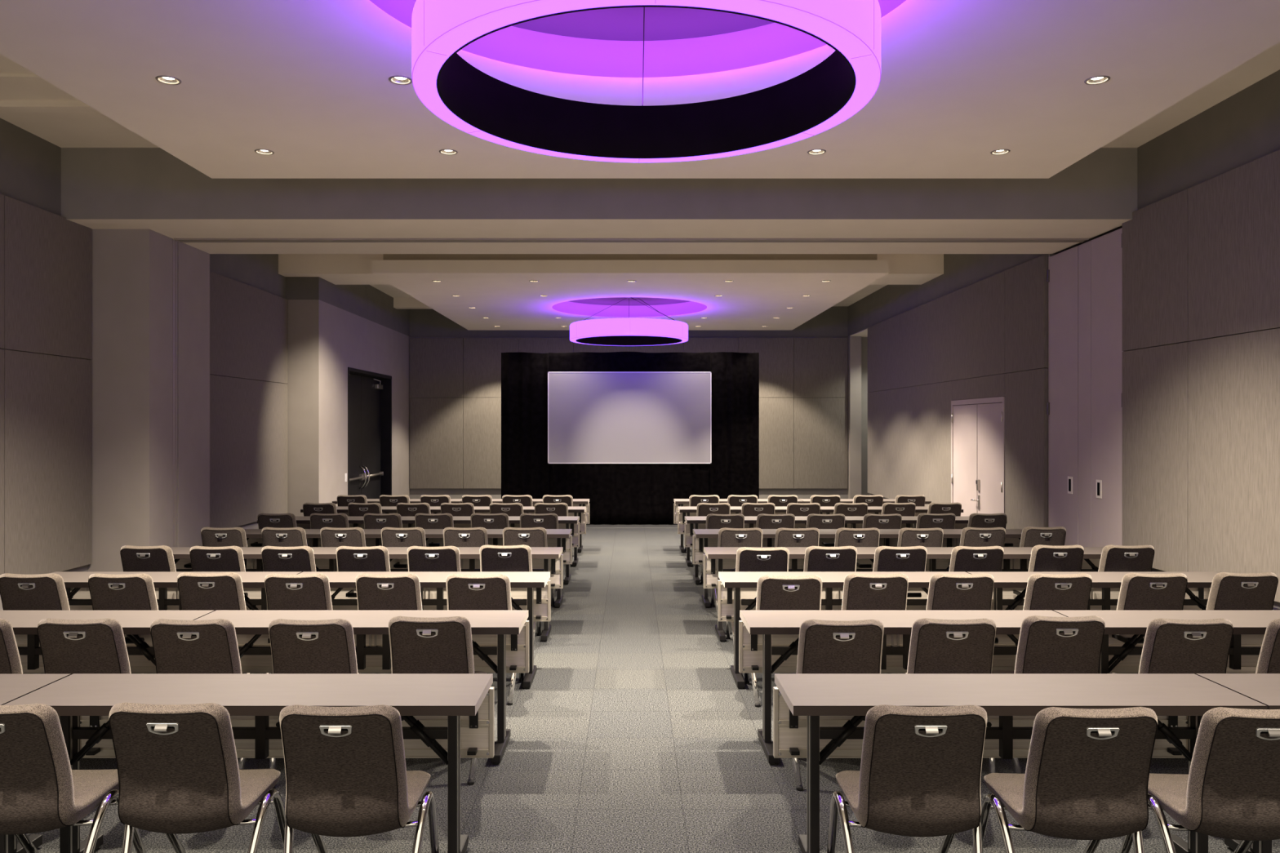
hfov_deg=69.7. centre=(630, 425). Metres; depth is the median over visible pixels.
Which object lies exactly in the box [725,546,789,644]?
chair
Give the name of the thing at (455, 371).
wall
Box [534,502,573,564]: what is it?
chair
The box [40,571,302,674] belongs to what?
table
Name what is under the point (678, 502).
table
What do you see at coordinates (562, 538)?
table
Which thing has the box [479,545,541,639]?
chair
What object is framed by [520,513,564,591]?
chair
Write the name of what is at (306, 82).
ceiling
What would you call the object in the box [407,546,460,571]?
chair
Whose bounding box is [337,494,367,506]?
chair
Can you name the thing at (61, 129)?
ceiling
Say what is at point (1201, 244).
wall
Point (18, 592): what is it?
chair
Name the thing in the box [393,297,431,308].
trim
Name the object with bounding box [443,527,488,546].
chair
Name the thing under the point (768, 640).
table
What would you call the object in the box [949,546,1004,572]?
chair
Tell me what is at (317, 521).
chair
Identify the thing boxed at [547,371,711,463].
projection screen
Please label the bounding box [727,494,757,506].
chair
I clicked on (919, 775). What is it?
chair
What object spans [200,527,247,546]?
chair
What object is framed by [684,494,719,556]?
chair
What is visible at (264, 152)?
recessed light
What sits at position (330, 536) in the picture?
chair
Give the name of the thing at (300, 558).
chair
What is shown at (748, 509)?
chair
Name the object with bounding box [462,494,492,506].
chair
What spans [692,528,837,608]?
table
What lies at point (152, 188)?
ceiling beam
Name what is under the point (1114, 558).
chair
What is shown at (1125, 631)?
table
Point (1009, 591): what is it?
table
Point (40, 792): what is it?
chair
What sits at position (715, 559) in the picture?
table
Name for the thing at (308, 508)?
chair
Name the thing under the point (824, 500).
chair
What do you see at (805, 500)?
table
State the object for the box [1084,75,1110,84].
recessed light
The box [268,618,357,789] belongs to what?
chair
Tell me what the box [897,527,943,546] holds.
chair
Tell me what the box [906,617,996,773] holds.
chair
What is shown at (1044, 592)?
chair
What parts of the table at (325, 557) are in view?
modesty panel, leg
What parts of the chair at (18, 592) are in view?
carry handle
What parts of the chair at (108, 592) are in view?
carry handle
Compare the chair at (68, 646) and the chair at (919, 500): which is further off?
the chair at (919, 500)
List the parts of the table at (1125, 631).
leg, modesty panel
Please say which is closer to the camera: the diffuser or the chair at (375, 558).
the chair at (375, 558)
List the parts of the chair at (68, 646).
carry handle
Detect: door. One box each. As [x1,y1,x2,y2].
[347,367,391,498]
[951,396,1004,516]
[1047,227,1124,546]
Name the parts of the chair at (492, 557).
carry handle, backrest, frame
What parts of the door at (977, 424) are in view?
handle plate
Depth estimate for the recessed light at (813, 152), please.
6.53 m
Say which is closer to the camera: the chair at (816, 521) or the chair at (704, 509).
the chair at (816, 521)
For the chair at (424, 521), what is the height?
0.859 m
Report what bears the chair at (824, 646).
on the floor
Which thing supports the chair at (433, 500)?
on the floor
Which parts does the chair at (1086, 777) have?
frame, seat, backrest, carry handle, frame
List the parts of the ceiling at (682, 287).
cove lid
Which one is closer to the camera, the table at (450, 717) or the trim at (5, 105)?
the table at (450, 717)
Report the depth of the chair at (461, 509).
11.44 m
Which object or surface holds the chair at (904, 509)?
on the floor
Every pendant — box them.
[411,0,880,163]
[569,297,688,346]
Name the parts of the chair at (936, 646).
backrest, carry handle, frame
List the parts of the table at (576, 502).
modesty panel, leg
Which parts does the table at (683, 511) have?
leg, modesty panel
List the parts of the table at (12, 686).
leg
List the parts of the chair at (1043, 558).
carry handle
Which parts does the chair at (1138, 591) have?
carry handle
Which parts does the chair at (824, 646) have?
frame, backrest, carry handle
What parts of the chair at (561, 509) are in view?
backrest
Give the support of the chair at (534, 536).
on the floor
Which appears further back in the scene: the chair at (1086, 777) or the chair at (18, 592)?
the chair at (18, 592)
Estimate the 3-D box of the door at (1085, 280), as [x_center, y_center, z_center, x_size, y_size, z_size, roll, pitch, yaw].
[4.513,0.000,9.103,0.095,3.630,1.534,0,0,0]
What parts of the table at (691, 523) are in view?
leg, modesty panel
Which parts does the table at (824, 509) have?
modesty panel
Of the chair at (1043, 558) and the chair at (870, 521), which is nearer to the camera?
the chair at (1043, 558)
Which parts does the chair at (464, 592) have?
carry handle, backrest, frame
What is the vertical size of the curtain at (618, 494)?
1.144 m
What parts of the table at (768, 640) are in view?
panel arm, leg, modesty panel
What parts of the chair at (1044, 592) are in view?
carry handle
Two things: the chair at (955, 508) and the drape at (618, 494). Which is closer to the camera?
the chair at (955, 508)
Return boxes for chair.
[0,573,70,610]
[0,618,22,674]
[0,703,146,852]
[36,617,131,675]
[88,573,158,610]
[108,702,293,852]
[120,545,176,571]
[150,618,246,768]
[177,572,246,610]
[189,546,245,571]
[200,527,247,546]
[257,513,297,528]
[261,527,307,546]
[261,546,315,572]
[264,573,332,610]
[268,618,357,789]
[279,704,439,852]
[302,502,337,516]
[309,513,349,528]
[320,527,365,546]
[336,546,390,571]
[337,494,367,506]
[347,502,382,516]
[355,573,422,610]
[363,513,402,528]
[379,494,409,506]
[381,527,426,546]
[388,616,491,785]
[396,502,430,516]
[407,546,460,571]
[414,513,453,528]
[420,494,450,506]
[440,502,474,516]
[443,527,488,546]
[445,573,524,705]
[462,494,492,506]
[470,513,509,528]
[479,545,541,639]
[489,502,523,516]
[502,494,532,506]
[502,527,554,606]
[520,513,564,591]
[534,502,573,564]
[542,494,573,556]
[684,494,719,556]
[691,502,730,571]
[700,513,744,583]
[711,527,762,617]
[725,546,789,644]
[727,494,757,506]
[741,502,774,516]
[744,574,822,707]
[755,513,795,528]
[767,494,797,506]
[774,527,819,546]
[786,502,820,516]
[791,619,884,791]
[803,546,857,571]
[806,513,844,528]
[809,494,840,506]
[826,704,986,852]
[833,502,867,516]
[834,527,879,546]
[841,573,908,610]
[853,494,883,506]
[862,513,902,528]
[872,546,927,571]
[881,502,915,516]
[894,494,925,506]
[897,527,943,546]
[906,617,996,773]
[915,513,955,528]
[925,573,994,610]
[927,502,961,516]
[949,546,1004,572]
[959,527,1005,546]
[967,513,1007,528]
[971,706,1157,852]
[991,615,1105,773]
[1019,526,1066,546]
[1022,573,1092,610]
[1028,544,1084,572]
[1097,544,1154,572]
[1116,573,1187,610]
[1119,706,1279,852]
[1138,617,1233,674]
[1205,572,1278,610]
[1255,618,1279,673]
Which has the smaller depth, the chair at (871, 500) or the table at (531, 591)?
the table at (531, 591)
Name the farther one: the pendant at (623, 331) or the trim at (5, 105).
the pendant at (623, 331)
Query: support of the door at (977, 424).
in the wall at (1201, 244)
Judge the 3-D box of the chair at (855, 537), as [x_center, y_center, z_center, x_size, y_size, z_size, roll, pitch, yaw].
[2.137,1.385,8.914,0.525,0.859,0.640,0,0,-1]
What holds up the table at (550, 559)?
on the floor
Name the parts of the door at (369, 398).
pull handle, pull handle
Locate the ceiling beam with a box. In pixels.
[61,147,1137,253]
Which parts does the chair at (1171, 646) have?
carry handle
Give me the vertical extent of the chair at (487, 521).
0.859 m
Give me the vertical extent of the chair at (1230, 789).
0.859 m
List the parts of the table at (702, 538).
leg, modesty panel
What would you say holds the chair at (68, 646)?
on the floor
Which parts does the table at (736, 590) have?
panel arm, leg, modesty panel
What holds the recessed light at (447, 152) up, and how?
in the ceiling at (306, 82)
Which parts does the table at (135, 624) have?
modesty panel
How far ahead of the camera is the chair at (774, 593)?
5.89 m
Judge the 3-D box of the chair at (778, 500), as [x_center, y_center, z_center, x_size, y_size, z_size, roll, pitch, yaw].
[2.114,1.385,13.026,0.525,0.859,0.640,0,0,-1]
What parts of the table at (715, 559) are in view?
leg, modesty panel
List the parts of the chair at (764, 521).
carry handle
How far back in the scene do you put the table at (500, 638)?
5.18 m
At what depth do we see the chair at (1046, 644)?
4.63 m
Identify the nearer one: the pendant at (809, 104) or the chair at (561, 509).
the pendant at (809, 104)
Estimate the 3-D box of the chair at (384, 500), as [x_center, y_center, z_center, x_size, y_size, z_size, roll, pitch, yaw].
[-3.278,1.385,13.026,0.525,0.859,0.640,0,0,-1]
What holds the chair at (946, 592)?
on the floor
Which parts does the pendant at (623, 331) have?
power cord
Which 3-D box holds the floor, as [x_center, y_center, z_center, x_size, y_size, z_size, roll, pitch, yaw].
[0.275,1.875,8.050,11.250,0.120,22.500,0,0,0]
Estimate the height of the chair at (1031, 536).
0.859 m
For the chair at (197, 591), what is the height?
0.859 m
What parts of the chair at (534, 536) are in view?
backrest, frame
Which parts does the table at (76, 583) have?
modesty panel, leg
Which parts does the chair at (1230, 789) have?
frame, seat, backrest, frame, carry handle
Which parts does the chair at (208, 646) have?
carry handle, backrest, frame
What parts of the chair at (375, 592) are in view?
carry handle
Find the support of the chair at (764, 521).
on the floor
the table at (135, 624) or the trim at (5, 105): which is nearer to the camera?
the table at (135, 624)
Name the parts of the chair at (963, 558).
carry handle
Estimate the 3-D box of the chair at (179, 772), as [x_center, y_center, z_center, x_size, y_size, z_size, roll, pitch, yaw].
[-1.592,1.385,3.445,0.525,0.859,0.640,0,0,1]
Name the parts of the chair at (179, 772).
frame, carry handle, backrest, seat, frame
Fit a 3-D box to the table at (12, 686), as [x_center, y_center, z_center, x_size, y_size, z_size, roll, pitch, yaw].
[-3.343,1.446,3.787,1.824,0.737,0.509,0,0,0]
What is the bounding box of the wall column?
[88,229,209,571]
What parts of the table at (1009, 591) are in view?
leg, modesty panel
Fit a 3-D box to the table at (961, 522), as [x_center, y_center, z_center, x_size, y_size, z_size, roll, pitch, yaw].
[3.395,1.446,10.761,1.824,0.737,0.509,0,0,0]
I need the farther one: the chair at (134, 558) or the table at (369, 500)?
the table at (369, 500)
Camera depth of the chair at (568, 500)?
12.73 m
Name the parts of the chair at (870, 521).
carry handle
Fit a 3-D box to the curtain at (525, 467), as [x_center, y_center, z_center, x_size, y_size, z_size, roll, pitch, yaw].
[-1.924,0.230,16.857,0.882,3.163,0.068,0,0,-1]
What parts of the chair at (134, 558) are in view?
carry handle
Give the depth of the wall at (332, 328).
14.09 m
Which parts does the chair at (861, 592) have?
carry handle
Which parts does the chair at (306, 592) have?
carry handle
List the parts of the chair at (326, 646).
frame, carry handle, backrest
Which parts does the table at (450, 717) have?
leg, panel arm, modesty panel, leg, panel arm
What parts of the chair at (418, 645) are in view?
carry handle, backrest, frame, seat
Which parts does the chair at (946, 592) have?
carry handle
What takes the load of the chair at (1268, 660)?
on the floor
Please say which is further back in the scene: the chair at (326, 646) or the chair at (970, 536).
the chair at (970, 536)
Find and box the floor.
[17,524,1279,852]
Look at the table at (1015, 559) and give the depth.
7.93 m
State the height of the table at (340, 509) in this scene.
0.737 m
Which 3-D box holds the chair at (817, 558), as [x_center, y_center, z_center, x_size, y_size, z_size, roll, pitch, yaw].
[1.601,1.385,7.598,0.525,0.859,0.640,0,0,-1]
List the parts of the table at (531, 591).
modesty panel, leg, panel arm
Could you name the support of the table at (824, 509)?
on the floor
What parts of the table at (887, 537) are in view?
leg, modesty panel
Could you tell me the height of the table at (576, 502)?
0.737 m
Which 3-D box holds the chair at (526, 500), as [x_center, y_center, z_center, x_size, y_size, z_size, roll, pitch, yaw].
[-1.572,1.385,13.026,0.525,0.859,0.640,0,0,-1]
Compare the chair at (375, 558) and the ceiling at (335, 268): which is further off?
the ceiling at (335, 268)
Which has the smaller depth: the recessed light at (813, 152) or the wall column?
the recessed light at (813, 152)
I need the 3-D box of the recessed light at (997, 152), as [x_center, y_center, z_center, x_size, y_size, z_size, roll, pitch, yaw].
[2.615,-1.946,6.500,0.132,0.025,0.132,0,0,0]
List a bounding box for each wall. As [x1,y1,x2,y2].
[0,117,288,610]
[285,276,409,516]
[409,306,869,498]
[848,69,1279,610]
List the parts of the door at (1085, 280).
recessed pull, recessed pull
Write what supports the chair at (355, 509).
on the floor
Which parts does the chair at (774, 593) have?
frame, backrest, carry handle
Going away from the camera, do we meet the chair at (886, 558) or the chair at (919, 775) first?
the chair at (919, 775)
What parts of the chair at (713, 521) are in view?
frame, backrest, carry handle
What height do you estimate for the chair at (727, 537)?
0.859 m
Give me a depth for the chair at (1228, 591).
6.00 m
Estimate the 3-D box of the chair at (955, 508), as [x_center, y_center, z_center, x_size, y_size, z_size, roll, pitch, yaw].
[3.940,1.385,11.770,0.525,0.859,0.640,0,0,0]
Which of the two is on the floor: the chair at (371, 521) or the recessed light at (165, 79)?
the chair at (371, 521)
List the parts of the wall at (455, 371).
fabric panel, fabric panel, fabric panel, fabric panel, fabric panel, fabric panel, fabric panel, fabric panel, fabric panel, fabric panel, fabric panel, fabric panel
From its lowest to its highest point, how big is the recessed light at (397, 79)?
0.025 m
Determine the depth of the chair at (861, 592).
5.96 m
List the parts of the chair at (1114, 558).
carry handle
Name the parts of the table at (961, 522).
leg, modesty panel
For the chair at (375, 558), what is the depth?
7.31 m
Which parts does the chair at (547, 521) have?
backrest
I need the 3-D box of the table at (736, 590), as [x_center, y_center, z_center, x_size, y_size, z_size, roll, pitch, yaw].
[1.564,1.446,6.590,1.824,0.737,0.509,0,0,0]
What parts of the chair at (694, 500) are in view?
backrest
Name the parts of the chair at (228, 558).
carry handle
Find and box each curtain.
[501,351,549,498]
[549,463,710,524]
[710,351,759,498]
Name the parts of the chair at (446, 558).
carry handle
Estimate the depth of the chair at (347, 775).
3.17 m
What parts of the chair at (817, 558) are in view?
carry handle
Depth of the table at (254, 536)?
9.44 m
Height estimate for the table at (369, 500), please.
0.737 m
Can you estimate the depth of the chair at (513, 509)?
11.42 m
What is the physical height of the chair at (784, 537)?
0.859 m
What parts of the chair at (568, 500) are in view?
backrest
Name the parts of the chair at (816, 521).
carry handle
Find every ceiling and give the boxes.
[0,0,1279,178]
[0,41,1279,306]
[278,253,943,284]
[371,253,888,330]
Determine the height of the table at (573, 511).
0.737 m
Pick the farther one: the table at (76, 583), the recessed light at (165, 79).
the table at (76, 583)
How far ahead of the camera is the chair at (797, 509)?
11.42 m
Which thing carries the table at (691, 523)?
on the floor
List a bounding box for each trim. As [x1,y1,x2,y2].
[0,73,98,111]
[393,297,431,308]
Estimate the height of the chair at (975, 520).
0.859 m
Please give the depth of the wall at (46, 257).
8.15 m
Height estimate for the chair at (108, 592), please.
0.859 m
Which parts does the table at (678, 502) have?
modesty panel, leg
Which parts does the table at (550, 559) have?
modesty panel, leg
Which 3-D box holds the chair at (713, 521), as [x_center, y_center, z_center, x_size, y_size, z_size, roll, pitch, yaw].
[1.042,1.385,10.290,0.525,0.859,0.640,0,0,1]
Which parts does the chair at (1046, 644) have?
seat, frame, backrest, carry handle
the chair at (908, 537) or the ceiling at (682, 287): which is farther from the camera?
the ceiling at (682, 287)
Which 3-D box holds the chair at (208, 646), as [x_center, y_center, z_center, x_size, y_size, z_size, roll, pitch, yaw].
[-2.173,1.385,4.828,0.525,0.859,0.640,0,0,0]
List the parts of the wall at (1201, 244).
fabric panel, fabric panel, fabric panel, fabric panel, fabric panel, fabric panel, fabric panel, fabric panel, fabric panel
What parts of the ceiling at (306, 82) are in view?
cove lid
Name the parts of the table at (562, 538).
modesty panel, leg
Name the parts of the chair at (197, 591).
carry handle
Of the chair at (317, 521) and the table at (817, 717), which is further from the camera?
the chair at (317, 521)
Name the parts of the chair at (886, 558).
carry handle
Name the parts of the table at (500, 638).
modesty panel, leg, panel arm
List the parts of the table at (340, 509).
modesty panel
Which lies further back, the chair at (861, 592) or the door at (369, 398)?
the door at (369, 398)
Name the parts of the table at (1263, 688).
leg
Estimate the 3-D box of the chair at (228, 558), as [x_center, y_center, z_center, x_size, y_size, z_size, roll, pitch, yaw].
[-3.311,1.385,7.598,0.525,0.859,0.640,0,0,-1]
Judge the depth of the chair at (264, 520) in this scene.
10.06 m
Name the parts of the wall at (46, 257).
fabric panel, fabric panel, fabric panel, fabric panel, fabric panel, fabric panel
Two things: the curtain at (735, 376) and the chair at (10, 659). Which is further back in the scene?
the curtain at (735, 376)
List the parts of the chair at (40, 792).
carry handle, frame, backrest, seat, frame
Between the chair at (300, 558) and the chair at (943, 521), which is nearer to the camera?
the chair at (300, 558)
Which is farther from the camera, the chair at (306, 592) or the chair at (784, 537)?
the chair at (784, 537)
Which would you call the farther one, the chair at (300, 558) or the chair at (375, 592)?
the chair at (300, 558)
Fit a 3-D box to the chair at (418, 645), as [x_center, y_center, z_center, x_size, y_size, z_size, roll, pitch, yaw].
[-1.008,1.385,4.892,0.525,0.859,0.640,0,0,1]
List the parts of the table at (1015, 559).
leg, modesty panel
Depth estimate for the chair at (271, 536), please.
8.67 m
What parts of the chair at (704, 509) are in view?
backrest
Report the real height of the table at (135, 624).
0.737 m
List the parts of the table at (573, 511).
modesty panel, leg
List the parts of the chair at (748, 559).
frame, backrest, carry handle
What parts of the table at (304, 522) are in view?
modesty panel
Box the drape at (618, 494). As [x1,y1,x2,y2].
[501,351,759,524]
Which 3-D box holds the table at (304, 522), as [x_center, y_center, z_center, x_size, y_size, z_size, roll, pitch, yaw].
[-3.351,1.446,10.757,1.824,0.737,0.509,0,0,0]
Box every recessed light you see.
[155,75,181,84]
[254,148,274,155]
[388,75,412,84]
[439,148,457,155]
[807,148,826,155]
[990,148,1010,155]
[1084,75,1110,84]
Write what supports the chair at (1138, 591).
on the floor
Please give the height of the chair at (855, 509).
0.859 m
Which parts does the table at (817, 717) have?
panel arm, leg, modesty panel, panel arm, leg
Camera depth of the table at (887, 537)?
9.44 m
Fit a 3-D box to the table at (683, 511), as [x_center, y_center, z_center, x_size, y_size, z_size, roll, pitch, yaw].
[1.549,1.446,12.100,1.824,0.737,0.509,0,0,0]
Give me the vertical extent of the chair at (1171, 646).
0.859 m
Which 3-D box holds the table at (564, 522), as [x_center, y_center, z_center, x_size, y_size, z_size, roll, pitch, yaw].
[-1.517,1.446,10.759,1.824,0.737,0.509,0,0,0]
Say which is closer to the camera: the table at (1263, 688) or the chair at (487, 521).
the table at (1263, 688)
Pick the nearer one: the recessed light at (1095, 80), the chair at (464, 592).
the recessed light at (1095, 80)
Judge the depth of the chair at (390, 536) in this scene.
8.67 m
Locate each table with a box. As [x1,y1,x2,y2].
[0,610,214,673]
[0,674,71,852]
[4,673,494,852]
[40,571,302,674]
[169,546,337,571]
[195,610,528,764]
[244,528,382,546]
[257,516,415,528]
[297,571,551,688]
[300,506,440,516]
[332,498,462,504]
[386,546,563,642]
[423,528,572,608]
[453,516,579,584]
[460,498,589,552]
[474,506,586,566]
[673,498,803,552]
[677,506,821,566]
[684,516,846,584]
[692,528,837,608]
[702,546,877,642]
[717,571,970,688]
[738,610,1066,764]
[773,673,1266,852]
[797,498,931,504]
[819,506,963,516]
[844,516,1007,528]
[878,528,1022,546]
[924,546,1103,572]
[967,572,1217,610]
[1053,610,1279,673]
[1195,673,1279,852]
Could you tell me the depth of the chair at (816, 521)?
10.00 m
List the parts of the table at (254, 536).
modesty panel, leg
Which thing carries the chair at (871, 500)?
on the floor
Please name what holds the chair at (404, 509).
on the floor
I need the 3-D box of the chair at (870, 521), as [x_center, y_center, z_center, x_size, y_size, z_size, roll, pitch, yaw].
[2.758,1.385,10.290,0.525,0.859,0.640,0,0,1]
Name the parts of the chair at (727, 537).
frame, backrest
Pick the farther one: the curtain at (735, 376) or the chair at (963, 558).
the curtain at (735, 376)
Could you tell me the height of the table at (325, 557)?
0.737 m
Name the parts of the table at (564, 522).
modesty panel, leg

